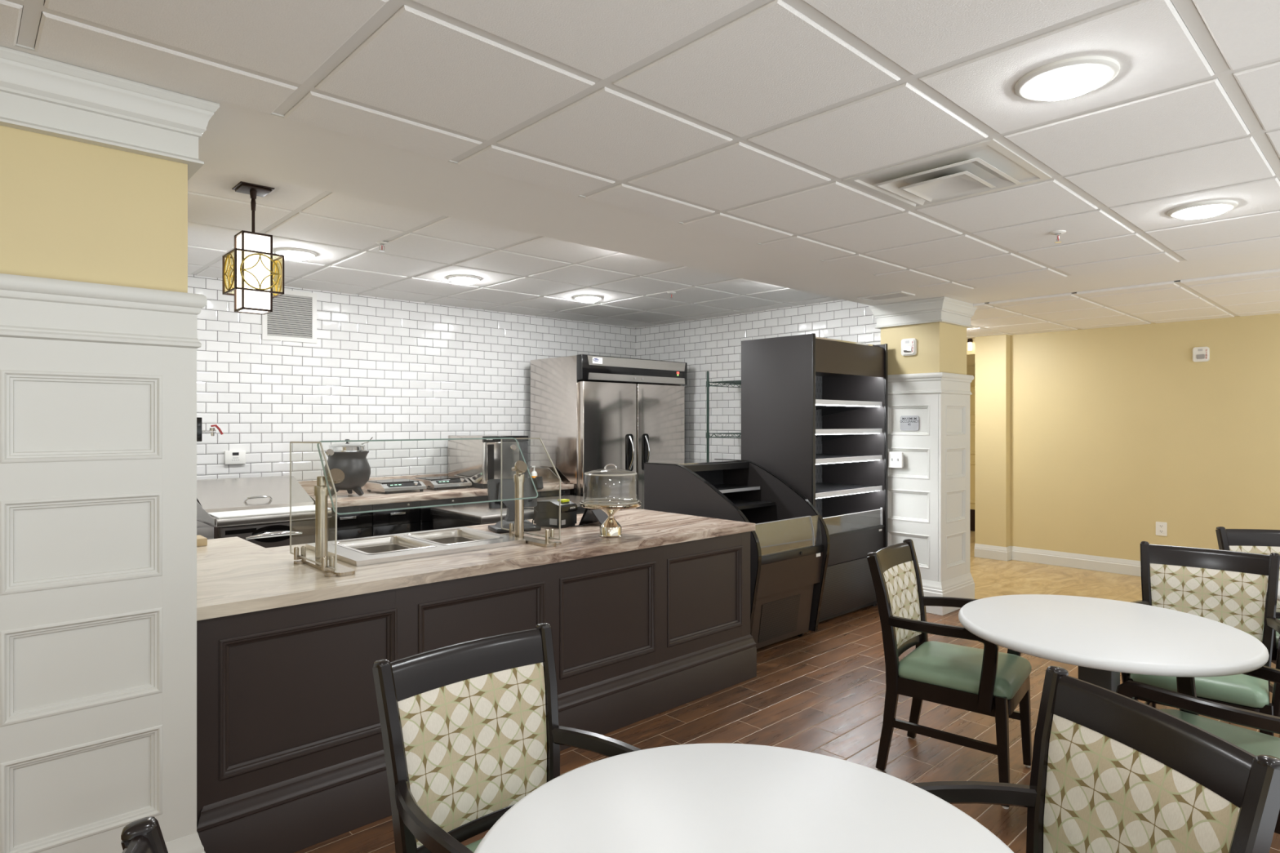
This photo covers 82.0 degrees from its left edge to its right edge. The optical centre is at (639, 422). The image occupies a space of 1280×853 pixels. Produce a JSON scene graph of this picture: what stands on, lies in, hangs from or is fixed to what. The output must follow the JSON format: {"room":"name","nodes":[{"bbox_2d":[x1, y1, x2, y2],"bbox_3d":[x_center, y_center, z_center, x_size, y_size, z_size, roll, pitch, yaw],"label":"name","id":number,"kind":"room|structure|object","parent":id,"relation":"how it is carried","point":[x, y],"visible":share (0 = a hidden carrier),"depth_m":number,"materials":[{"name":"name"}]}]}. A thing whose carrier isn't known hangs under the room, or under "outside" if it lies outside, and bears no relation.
{"room":"cafeteria","nodes":[
{"label":"cafeteria","id":0,"kind":"room"},
{"bbox_2d":[0,45,219,852],"bbox_3d":[-1.729,0.266,2.249,0.640,2.466,0.640,0,0,-43],"label":"column","id":1,"kind":"structure","parent":0,"point":[100,342],"depth_m":2.07,"materials":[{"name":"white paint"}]},
{"bbox_2d":[187,274,635,481],"bbox_3d":[-1.953,0.125,6.838,5.400,2.750,0.150,0,0,-43],"label":"wall","id":2,"kind":"structure","parent":0,"point":[378,368],"depth_m":6.38,"materials":[{"name":"tile"}]},
{"bbox_2d":[224,450,245,464],"bbox_3d":[-3.102,0.270,5.638,0.144,0.104,0.029,0,0,-43],"label":"controller","id":3,"kind":"object","parent":2,"relation":"attached to","point":[231,457],"visible":1,"depth_m":5.62,"materials":[{"name":"white plastic"}]},
{"bbox_2d":[262,288,316,343],"bbox_3d":[-2.814,-0.855,5.917,0.415,0.410,0.016,0,0,-43],"label":"air vent","id":4,"kind":"object","parent":2,"relation":"in","point":[293,317],"visible":0.84,"depth_m":5.93,"materials":[{"name":"white metal"}]},
{"bbox_2d":[297,473,448,493],"bbox_3d":[-2.028,0.548,6.650,2.275,0.137,0.021,0,0,-43],"label":"backsplash","id":5,"kind":"structure","parent":2,"relation":"attached to","point":[308,486],"depth_m":6.40,"materials":[{"name":"laminate"}]},
{"bbox_2d":[187,164,840,328],"bbox_3d":[-0.899,-1.103,5.595,5.240,0.027,3.105,0,0,-43],"label":"ceiling","id":6,"kind":"structure","parent":0,"point":[520,273],"depth_m":5.05,"materials":[{"name":"tile"}]},
{"bbox_2d":[222,181,284,315],"bbox_3d":[-1.802,-0.805,3.430,0.208,0.582,0.208,0,0,-43],"label":"lantern pendant","id":7,"kind":"object","parent":6,"relation":"hanging from","point":[252,277],"visible":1,"depth_m":3.39,"materials":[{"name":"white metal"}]},
{"bbox_2d":[273,247,316,260],"bbox_3d":[-2.212,-1.068,4.724,0.255,0.043,0.255,0,0,-43],"label":"recessed light","id":8,"kind":"object","parent":6,"relation":"in","point":[294,254],"visible":0.94,"depth_m":4.66,"materials":[{"name":"white plastic"}]},
{"bbox_2d":[375,240,388,251],"bbox_3d":[-1.566,-1.064,4.466,0.072,0.052,0.072,0,0,-43],"label":"sprinkler","id":9,"kind":"object","parent":6,"relation":"attached to","point":[381,243],"visible":1,"depth_m":4.46,"materials":[{"name":"white metal"}]},
{"bbox_2d":[446,275,481,284],"bbox_3d":[-1.329,-1.068,5.565,0.255,0.043,0.255,0,0,-43],"label":"recessed light","id":10,"kind":"object","parent":6,"relation":"in","point":[459,279],"visible":1,"depth_m":5.50,"materials":[{"name":"white plastic"}]},
{"bbox_2d":[573,294,602,302],"bbox_3d":[-0.453,-1.068,6.413,0.255,0.043,0.255,0,0,-43],"label":"recessed light","id":11,"kind":"object","parent":6,"relation":"in","point":[582,298],"visible":1,"depth_m":6.34,"materials":[{"name":"white"}]},
{"bbox_2d":[666,291,675,298],"bbox_3d":[0.265,-1.064,6.182,0.072,0.052,0.072,0,0,-43],"label":"sprinkler","id":12,"kind":"object","parent":6,"relation":"attached to","point":[671,293],"visible":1,"depth_m":6.17,"materials":[{"name":"white metal"}]},
{"bbox_2d":[0,0,1279,293],"bbox_3d":[1.185,-0.975,0.336,8.590,0.027,6.070,0,0,-43],"label":"ceiling","id":13,"kind":"structure","parent":0,"point":[745,120],"depth_m":2.18,"materials":[{"name":"tile"}]},
{"bbox_2d":[15,41,919,287],"bbox_3d":[-0.888,-0.972,2.549,8.590,0.016,0.010,0,0,-43],"label":"trim","id":14,"kind":"structure","parent":13,"relation":"attached to","point":[16,45],"depth_m":2.31,"materials":[{"name":"white paint"}]},
{"bbox_2d":[843,138,1051,208],"bbox_3d":[1.218,-1.097,2.918,0.578,0.342,0.578,0,0,-43],"label":"ceiling vent","id":15,"kind":"object","parent":13,"relation":"in","point":[987,166],"visible":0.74,"depth_m":2.87,"materials":[{"name":"white metal"}]},
{"bbox_2d":[1049,230,1066,243],"bbox_3d":[2.112,-0.935,3.718,0.072,0.052,0.072,0,0,-43],"label":"sprinkler","id":16,"kind":"object","parent":13,"relation":"attached to","point":[1057,233],"visible":1,"depth_m":3.71,"materials":[{"name":"white metal"}]},
{"bbox_2d":[1014,55,1119,101],"bbox_3d":[1.190,-0.943,2.056,0.255,0.036,0.255,0,0,-43],"label":"recessed light","id":17,"kind":"object","parent":13,"relation":"in","point":[1070,77],"visible":1,"depth_m":2.01,"materials":[{"name":"white plastic"}]},
{"bbox_2d":[944,248,1279,302],"bbox_3d":[4.583,-1.094,3.520,0.718,0.252,6.071,0,0,-43],"label":"ceiling soffit","id":18,"kind":"structure","parent":13,"relation":"attached to","point":[1266,260],"depth_m":4.91,"materials":[{"name":"paint"}]},
{"bbox_2d":[1166,200,1238,219],"bbox_3d":[2.524,-0.943,3.307,0.255,0.036,0.255,0,0,-43],"label":"recessed light","id":19,"kind":"object","parent":13,"relation":"in","point":[1201,210],"visible":1,"depth_m":3.25,"materials":[{"name":"white plastic"}]},
{"bbox_2d":[635,299,880,460],"bbox_3d":[1.083,0.125,7.429,0.160,2.750,3.140,0,0,-43],"label":"wall","id":20,"kind":"structure","parent":0,"point":[713,345],"depth_m":7.57,"materials":[{"name":"tile"}]},
{"bbox_2d":[0,42,978,305],"bbox_3d":[-0.859,-1.094,3.044,9.310,0.252,0.673,0,0,-43],"label":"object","id":21,"kind":"structure","parent":20,"relation":"attached to","point":[236,138],"depth_m":3.20,"materials":[{"name":"paint"}]},
{"bbox_2d":[293,530,1279,852],"bbox_3d":[1.729,1.530,5.321,16.200,0.060,7.800,0,0,-43],"label":"floor","id":22,"kind":"structure","parent":0,"point":[822,691],"depth_m":3.78,"materials":[{"name":"brown wood"}]},
{"bbox_2d":[120,817,168,852],"bbox_3d":[-0.369,1.030,0.954,0.577,0.939,0.566,0,0,-29],"label":"dining chair","id":23,"kind":"object","parent":22,"relation":"on","point":[144,835],"visible":1,"depth_m":1.02,"materials":[{"name":"brown wood"}]},
{"bbox_2d":[196,531,756,852],"bbox_3d":[-0.882,1.069,3.897,2.891,0.859,1.506,0,0,-43],"label":"counter base","id":24,"kind":"object","parent":22,"relation":"on","point":[291,758],"depth_m":2.80,"materials":[{"name":"brown paint"}]},
{"bbox_2d":[196,507,755,621],"bbox_3d":[-0.907,0.618,3.902,2.914,0.042,1.535,0,0,-43],"label":"countertop","id":25,"kind":"structure","parent":24,"relation":"on","point":[236,575],"depth_m":3.14,"materials":[{"name":"stone"}]},
{"bbox_2d":[196,534,207,546],"bbox_3d":[-2.196,0.578,3.547,0.165,0.036,0.140,0,0,-43],"label":"box","id":26,"kind":"object","parent":25,"relation":"on","point":[201,540],"visible":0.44,"depth_m":3.54,"materials":[{"name":"beige cardboard"}]},
{"bbox_2d":[305,526,525,566],"bbox_3d":[-1.071,0.656,3.546,0.835,0.168,0.600,0,0,-43],"label":"well","id":27,"kind":"object","parent":25,"relation":"in","point":[364,551],"visible":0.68,"depth_m":3.55,"materials":[{"name":"metal"}]},
{"bbox_2d":[289,437,561,577],"bbox_3d":[-0.957,0.338,3.391,1.132,0.518,0.527,0,0,-43],"label":"sneeze guard","id":28,"kind":"object","parent":25,"relation":"on","point":[322,490],"visible":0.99,"depth_m":3.13,"materials":[{"name":"clear glass"}]},
{"bbox_2d":[487,476,543,533],"bbox_3d":[-0.684,0.451,4.078,0.295,0.292,0.185,0,0,-27],"label":"cash register","id":29,"kind":"object","parent":25,"relation":"on","point":[508,484],"visible":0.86,"depth_m":4.05,"materials":[{"name":"black plastic"}]},
{"bbox_2d":[533,498,577,528],"bbox_3d":[-0.484,0.521,4.240,0.210,0.148,0.145,0,0,34],"label":"receipt printer","id":30,"kind":"object","parent":25,"relation":"on","point":[548,514],"visible":0.98,"depth_m":4.19,"materials":[{"name":"black plastic"}]},
{"bbox_2d":[570,507,608,526],"bbox_3d":[-0.262,0.540,4.263,0.151,0.112,0.265,0,0,33],"label":"tablet stand","id":31,"kind":"object","parent":25,"relation":"on","point":[590,515],"visible":0.77,"depth_m":4.26,"materials":[{"name":"black plastic"}]},
{"bbox_2d":[579,498,641,537],"bbox_3d":[-0.154,0.507,3.864,0.327,0.179,0.327,0,0,-43],"label":"cake stand","id":32,"kind":"object","parent":25,"relation":"on","point":[611,527],"visible":0.98,"depth_m":3.82,"materials":[{"name":"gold metal"}]},
{"bbox_2d":[582,463,639,504],"bbox_3d":[-0.154,0.318,3.864,0.300,0.198,0.300,0,0,-43],"label":"cake dome","id":33,"kind":"object","parent":32,"relation":"on","point":[612,464],"visible":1,"depth_m":3.85,"materials":[{"name":"clear glass"}]},
{"bbox_2d":[372,622,642,852],"bbox_3d":[-0.267,1.030,1.710,0.566,0.939,0.577,0,0,-43],"label":"dining chair","id":34,"kind":"object","parent":22,"relation":"on","point":[470,729],"visible":0.79,"depth_m":1.85,"materials":[{"name":"beige fabric"}]},
{"bbox_2d":[397,662,546,848],"bbox_3d":[-0.420,0.826,1.874,0.418,0.335,0.098,0,0,-43],"label":"cushion","id":35,"kind":"object","parent":34,"relation":"on","point":[472,745],"depth_m":1.85,"materials":[{"name":"fabric"}]},
{"bbox_2d":[644,458,830,648],"bbox_3d":[0.665,0.894,5.177,0.794,1.210,1.035,0,0,-43],"label":"display case","id":36,"kind":"object","parent":22,"relation":"on","point":[790,544],"visible":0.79,"depth_m":5.07,"materials":[{"name":"black metal"}]},
{"bbox_2d":[712,484,754,490],"bbox_3d":[0.503,0.488,5.349,0.716,0.014,0.359,0,0,-43],"label":"shelf","id":37,"kind":"object","parent":36,"relation":"attached to","point":[719,486],"depth_m":5.47,"materials":[{"name":"black metal"}]},
{"bbox_2d":[728,497,771,506],"bbox_3d":[0.551,0.593,5.298,0.716,0.014,0.499,0,0,-43],"label":"shelf","id":38,"kind":"object","parent":36,"relation":"attached to","point":[740,502],"depth_m":5.40,"materials":[{"name":"black metal"}]},
{"bbox_2d":[758,594,800,643],"bbox_3d":[0.920,1.290,4.846,0.416,0.250,0.038,0,0,-43],"label":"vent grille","id":39,"kind":"object","parent":36,"relation":"attached to","point":[779,616],"depth_m":4.84,"materials":[{"name":"black metal"}]},
{"bbox_2d":[473,743,1013,852],"bbox_3d":[0.182,1.122,1.246,0.956,0.754,0.956,0,0,-43],"label":"round table","id":40,"kind":"object","parent":22,"relation":"on","point":[693,797],"visible":1,"depth_m":1.42,"materials":[{"name":"white laminate"}]},
{"bbox_2d":[741,333,887,622],"bbox_3d":[1.406,0.429,5.881,1.073,2.139,0.660,0,0,-43],"label":"display case","id":41,"kind":"object","parent":22,"relation":"on","point":[814,409],"visible":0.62,"depth_m":5.70,"materials":[{"name":"black metal"}]},
{"bbox_2d":[815,453,867,458],"bbox_3d":[1.415,0.286,5.874,1.005,0.018,0.558,0,0,-43],"label":"shelf","id":42,"kind":"object","parent":41,"relation":"attached to","point":[817,455],"depth_m":5.97,"materials":[{"name":"metal"}]},
{"bbox_2d":[815,482,873,493],"bbox_3d":[1.415,0.536,5.874,1.005,0.018,0.558,0,0,-43],"label":"shelf","id":43,"kind":"object","parent":41,"relation":"attached to","point":[820,487],"depth_m":5.91,"materials":[{"name":"metal"}]},
{"bbox_2d":[866,538,1031,808],"bbox_3d":[1.343,1.030,3.195,0.577,0.939,0.566,0,0,38],"label":"dining chair","id":44,"kind":"object","parent":22,"relation":"on","point":[987,681],"visible":0.96,"depth_m":3.12,"materials":[{"name":"brown wood"}]},
{"bbox_2d":[883,560,921,648],"bbox_3d":[1.166,0.826,3.333,0.098,0.335,0.418,0,0,38],"label":"cushion","id":45,"kind":"object","parent":44,"relation":"on","point":[902,579],"depth_m":3.35,"materials":[{"name":"fabric"}]},
{"bbox_2d":[911,666,1279,852],"bbox_3d":[0.760,1.030,1.406,0.577,0.939,0.566,0,0,-12],"label":"dining chair","id":46,"kind":"object","parent":22,"relation":"on","point":[1112,771],"visible":0.92,"depth_m":1.48,"materials":[{"name":"beige fabric"}]},
{"bbox_2d":[1043,714,1239,852],"bbox_3d":[0.979,0.826,1.454,0.098,0.335,0.418,0,0,-12],"label":"cushion","id":47,"kind":"object","parent":46,"relation":"on","point":[1104,791],"depth_m":1.48,"materials":[{"name":"fabric"}]},
{"bbox_2d":[958,594,1269,692],"bbox_3d":[1.698,1.122,2.722,0.956,0.754,0.956,0,0,-43],"label":"round table","id":48,"kind":"object","parent":22,"relation":"on","point":[1105,638],"visible":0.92,"depth_m":2.59,"materials":[{"name":"white laminate"}]},
{"bbox_2d":[1115,665,1279,834],"bbox_3d":[1.875,1.030,2.299,0.566,0.939,0.577,0,0,-37],"label":"dining chair","id":49,"kind":"object","parent":22,"relation":"on","point":[1191,707],"visible":0.22,"depth_m":2.27,"materials":[{"name":"brown wood"}]},
{"bbox_2d":[1121,541,1279,736],"bbox_3d":[2.385,1.030,3.124,0.566,0.939,0.577,0,0,42],"label":"dining chair","id":50,"kind":"object","parent":22,"relation":"on","point":[1226,587],"visible":0.48,"depth_m":3.21,"materials":[{"name":"beige fabric"}]},
{"bbox_2d":[1150,563,1267,642],"bbox_3d":[2.534,0.826,3.291,0.418,0.335,0.098,0,0,42],"label":"cushion","id":51,"kind":"object","parent":50,"relation":"on","point":[1236,597],"depth_m":3.26,"materials":[{"name":"fabric"}]},
{"bbox_2d":[1215,526,1279,693],"bbox_3d":[3.289,1.030,3.654,0.566,0.939,0.577,0,0,13],"label":"dining chair","id":52,"kind":"object","parent":22,"relation":"on","point":[1260,541],"visible":0.31,"depth_m":3.91,"materials":[{"name":"brown wood"}]},
{"bbox_2d":[1229,545,1279,612],"bbox_3d":[3.339,0.826,3.873,0.418,0.335,0.098,0,0,13],"label":"cushion","id":53,"kind":"object","parent":52,"relation":"on","point":[1261,549],"depth_m":3.90,"materials":[{"name":"fabric"}]},
{"bbox_2d":[1276,580,1279,601],"bbox_3d":[3.233,1.122,3.057,0.956,0.754,0.956,0,0,-43],"label":"round table","id":54,"kind":"object","parent":22,"relation":"on","point":[1278,588],"visible":0.1,"depth_m":3.23,"materials":[{"name":"grey laminate"}]},
{"bbox_2d":[857,290,915,301],"bbox_3d":[1.883,-0.963,5.629,0.214,0.010,0.360,0,0,-43],"label":"air vent","id":55,"kind":"object","parent":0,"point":[896,294],"visible":1,"depth_m":5.60,"materials":[{"name":"white metal"}]},
{"bbox_2d":[868,296,977,615],"bbox_3d":[2.357,0.266,6.114,0.640,2.466,0.640,0,0,-43],"label":"column","id":56,"kind":"structure","parent":0,"point":[929,497],"depth_m":5.90,"materials":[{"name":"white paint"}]},
{"bbox_2d":[888,451,903,467],"bbox_3d":[2.079,0.306,5.976,0.046,0.128,0.118,0,0,-43],"label":"switch box","id":57,"kind":"object","parent":56,"relation":"attached to","point":[895,460],"visible":1,"depth_m":5.96,"materials":[{"name":"white plastic"}]},
{"bbox_2d":[901,337,916,355],"bbox_3d":[2.162,-0.606,5.929,0.036,0.136,0.124,0,0,-43],"label":"fire alarm strobe","id":58,"kind":"object","parent":56,"relation":"attached to","point":[908,346],"visible":1,"depth_m":5.91,"materials":[{"name":"white plastic"}]},
{"bbox_2d":[900,415,919,431],"bbox_3d":[2.173,0.008,5.930,0.008,0.120,0.161,0,0,-43],"label":"sign","id":59,"kind":"object","parent":56,"relation":"attached to","point":[910,423],"visible":1,"depth_m":5.92,"materials":[{"name":"grey plastic"}]},
{"bbox_2d":[966,355,974,366],"bbox_3d":[4.263,-0.812,9.271,1.700,0.075,1.500,0,0,-43],"label":"wall","id":60,"kind":"structure","parent":0,"point":[970,359],"depth_m":9.36,"materials":[{"name":"yellow paint"}]},
{"bbox_2d":[966,365,974,377],"bbox_3d":[4.483,0.200,10.367,0.120,2.600,3.800,0,0,-43],"label":"wall","id":61,"kind":"structure","parent":0,"point":[970,370],"depth_m":10.18,"materials":[{"name":"yellow paint"}]},
{"bbox_2d":[970,377,974,530],"bbox_3d":[4.621,0.435,10.086,0.061,2.110,1.100,0,0,-43],"label":"door","id":62,"kind":"structure","parent":61,"relation":"in","point":[972,384],"depth_m":10.11,"materials":[{"name":"beige paint"}]},
{"bbox_2d":[966,313,1279,560],"bbox_3d":[5.220,0.200,6.810,0.270,2.600,10.000,0,0,-43],"label":"wall","id":63,"kind":"structure","parent":0,"point":[1086,440],"depth_m":7.26,"materials":[{"name":"yellow paint"}]},
{"bbox_2d":[967,338,973,351],"bbox_3d":[3.733,-0.875,8.315,0.079,0.130,0.060,0,0,-43],"label":"wall sconce","id":64,"kind":"object","parent":63,"relation":"attached to","point":[970,341],"visible":1,"depth_m":8.29,"materials":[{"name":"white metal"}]},
{"bbox_2d":[973,543,1141,576],"bbox_3d":[6.173,1.425,5.668,0.138,0.147,7.031,0,0,-43],"label":"baseboard","id":65,"kind":"structure","parent":63,"relation":"attached to","point":[1125,566],"depth_m":7.66,"materials":[{"name":"white paint"}]},
{"bbox_2d":[1155,521,1167,536],"bbox_3d":[4.983,1.020,7.033,0.009,0.130,0.090,0,0,-43],"label":"outlet plate","id":66,"kind":"object","parent":63,"relation":"attached to","point":[1161,527],"visible":1,"depth_m":7.03,"materials":[{"name":"white plastic"}]},
{"bbox_2d":[1192,346,1209,361],"bbox_3d":[5.183,-0.627,6.800,0.036,0.136,0.124,0,0,-43],"label":"fire alarm strobe","id":67,"kind":"object","parent":63,"relation":"attached to","point":[1199,353],"visible":1,"depth_m":6.79,"materials":[{"name":"white plastic"}]},
{"bbox_2d":[966,268,1279,338],"bbox_3d":[5.285,-0.962,6.871,4.890,0.027,10.000,0,0,-43],"label":"ceiling","id":68,"kind":"structure","parent":0,"point":[1256,292],"depth_m":5.99,"materials":[{"name":"tile"}]},
{"bbox_3d":[-1.050,1.530,5.800,4.800,0.060,3.300,0,0,-43],"label":"floor","id":69,"kind":"structure","parent":0,"visible":0},
{"bbox_2d":[196,475,332,547],"bbox_3d":[-2.645,0.955,5.093,0.713,1.089,0.910,0,0,-43],"label":"fridge","id":70,"kind":"object","parent":69,"relation":"on","point":[255,510],"visible":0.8,"depth_m":4.92,"materials":[{"name":"metal"}]},
{"bbox_2d":[328,504,372,541],"bbox_3d":[-2.421,1.058,5.701,0.383,0.881,0.810,0,0,-43],"label":"base cabinet","id":71,"kind":"object","parent":69,"relation":"on","point":[353,526],"visible":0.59,"depth_m":5.44,"materials":[{"name":"black laminate"}]},
{"bbox_2d":[307,481,573,507],"bbox_3d":[-1.730,0.596,6.333,2.275,0.042,0.848,0,0,-43],"label":"countertop","id":72,"kind":"structure","parent":71,"relation":"on","point":[344,499],"depth_m":5.87,"materials":[{"name":"stone"}]},
{"bbox_2d":[323,437,373,496],"bbox_3d":[-2.277,0.343,5.732,0.350,0.453,0.344,0,0,-43],"label":"kettle","id":73,"kind":"object","parent":72,"relation":"on","point":[350,458],"visible":0.84,"depth_m":5.62,"materials":[{"name":"black metal"}]},
{"bbox_2d":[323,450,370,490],"bbox_3d":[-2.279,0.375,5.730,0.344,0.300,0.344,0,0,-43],"label":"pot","id":74,"kind":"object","parent":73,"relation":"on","point":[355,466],"depth_m":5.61,"materials":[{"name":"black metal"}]},
{"bbox_2d":[364,478,426,493],"bbox_3d":[-2.037,0.532,6.122,0.360,0.086,0.400,0,0,-43],"label":"induction cooktop","id":75,"kind":"object","parent":72,"relation":"on","point":[387,486],"visible":0.98,"depth_m":6.02,"materials":[{"name":"silver metal"}]},
{"bbox_2d":[412,475,471,489],"bbox_3d":[-1.736,0.532,6.459,0.360,0.086,0.400,0,0,-43],"label":"induction cooktop","id":76,"kind":"object","parent":72,"relation":"on","point":[442,482],"visible":0.88,"depth_m":6.35,"materials":[{"name":"silver metal"}]},
{"bbox_2d":[448,435,528,488],"bbox_3d":[-1.385,0.348,6.700,0.460,0.452,0.628,0,0,-43],"label":"countertop oven","id":77,"kind":"object","parent":72,"relation":"on","point":[477,460],"visible":0.74,"depth_m":6.48,"materials":[{"name":"metal"}]},
{"bbox_2d":[530,466,537,478],"bbox_3d":[-0.967,0.487,6.714,0.061,0.174,0.061,0,0,-43],"label":"soap bottle","id":78,"kind":"object","parent":72,"relation":"on","point":[534,473],"visible":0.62,"depth_m":6.69,"materials":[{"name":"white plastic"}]},
{"bbox_2d":[529,466,564,484],"bbox_3d":[-0.898,0.506,7.071,0.005,0.139,0.551,0,0,-43],"label":"plate","id":79,"kind":"object","parent":72,"relation":"on","point":[547,474],"visible":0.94,"depth_m":7.07,"materials":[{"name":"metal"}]},
{"bbox_2d":[371,501,419,536],"bbox_3d":[-2.140,1.058,5.964,0.383,0.881,0.810,0,0,-43],"label":"base cabinet","id":80,"kind":"object","parent":69,"relation":"on","point":[402,521],"visible":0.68,"depth_m":5.67,"materials":[{"name":"black laminate"}]},
{"bbox_2d":[418,497,463,531],"bbox_3d":[-1.859,1.058,6.227,0.383,0.881,0.810,0,0,-43],"label":"base cabinet","id":81,"kind":"object","parent":69,"relation":"on","point":[425,522],"visible":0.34,"depth_m":5.87,"materials":[{"name":"black laminate"}]},
{"bbox_2d":[463,495,488,502],"bbox_3d":[-1.578,1.058,6.490,0.383,0.881,0.810,0,0,-43],"label":"base cabinet","id":82,"kind":"object","parent":69,"relation":"on","point":[476,499],"visible":0.02,"depth_m":6.16,"materials":[{"name":"black laminate"}]},
{"bbox_2d":[430,495,595,529],"bbox_3d":[-0.867,1.079,5.912,1.380,0.839,0.766,0,0,-43],"label":"fridge","id":83,"kind":"object","parent":69,"relation":"on","point":[478,513],"visible":0.08,"depth_m":5.54,"materials":[{"name":"metal"}]},
{"bbox_2d":[538,488,569,497],"bbox_3d":[-1.034,1.058,7.000,0.335,0.881,0.810,0,0,-43],"label":"base cabinet","id":84,"kind":"object","parent":69,"relation":"on","point":[563,492],"visible":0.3,"depth_m":6.71,"materials":[{"name":"black laminate"}]},
{"bbox_2d":[530,354,687,509],"bbox_3d":[-0.287,0.437,7.517,1.412,2.124,0.876,0,0,-43],"label":"fridge","id":85,"kind":"object","parent":69,"relation":"on","point":[588,413],"visible":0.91,"depth_m":7.10,"materials":[{"name":"metal"}]},
{"bbox_2d":[706,371,741,459],"bbox_3d":[1.108,0.503,6.924,0.441,1.990,0.925,0,0,-43],"label":"wire shelving","id":86,"kind":"object","parent":69,"relation":"on","point":[734,382],"visible":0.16,"depth_m":7.10,"materials":[{"name":"green metal"}]},
{"bbox_3d":[-3.201,0.125,4.517,0.405,2.750,1.530,0,0,-43],"label":"wall","id":87,"kind":"structure","parent":0,"visible":0},
{"bbox_2d":[196,417,223,441],"bbox_3d":[-2.498,0.042,4.210,0.201,0.137,0.040,0,0,-43],"label":"tap","id":88,"kind":"object","parent":87,"relation":"attached to","point":[212,431],"visible":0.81,"depth_m":4.18,"materials":[{"name":"silver metal"}]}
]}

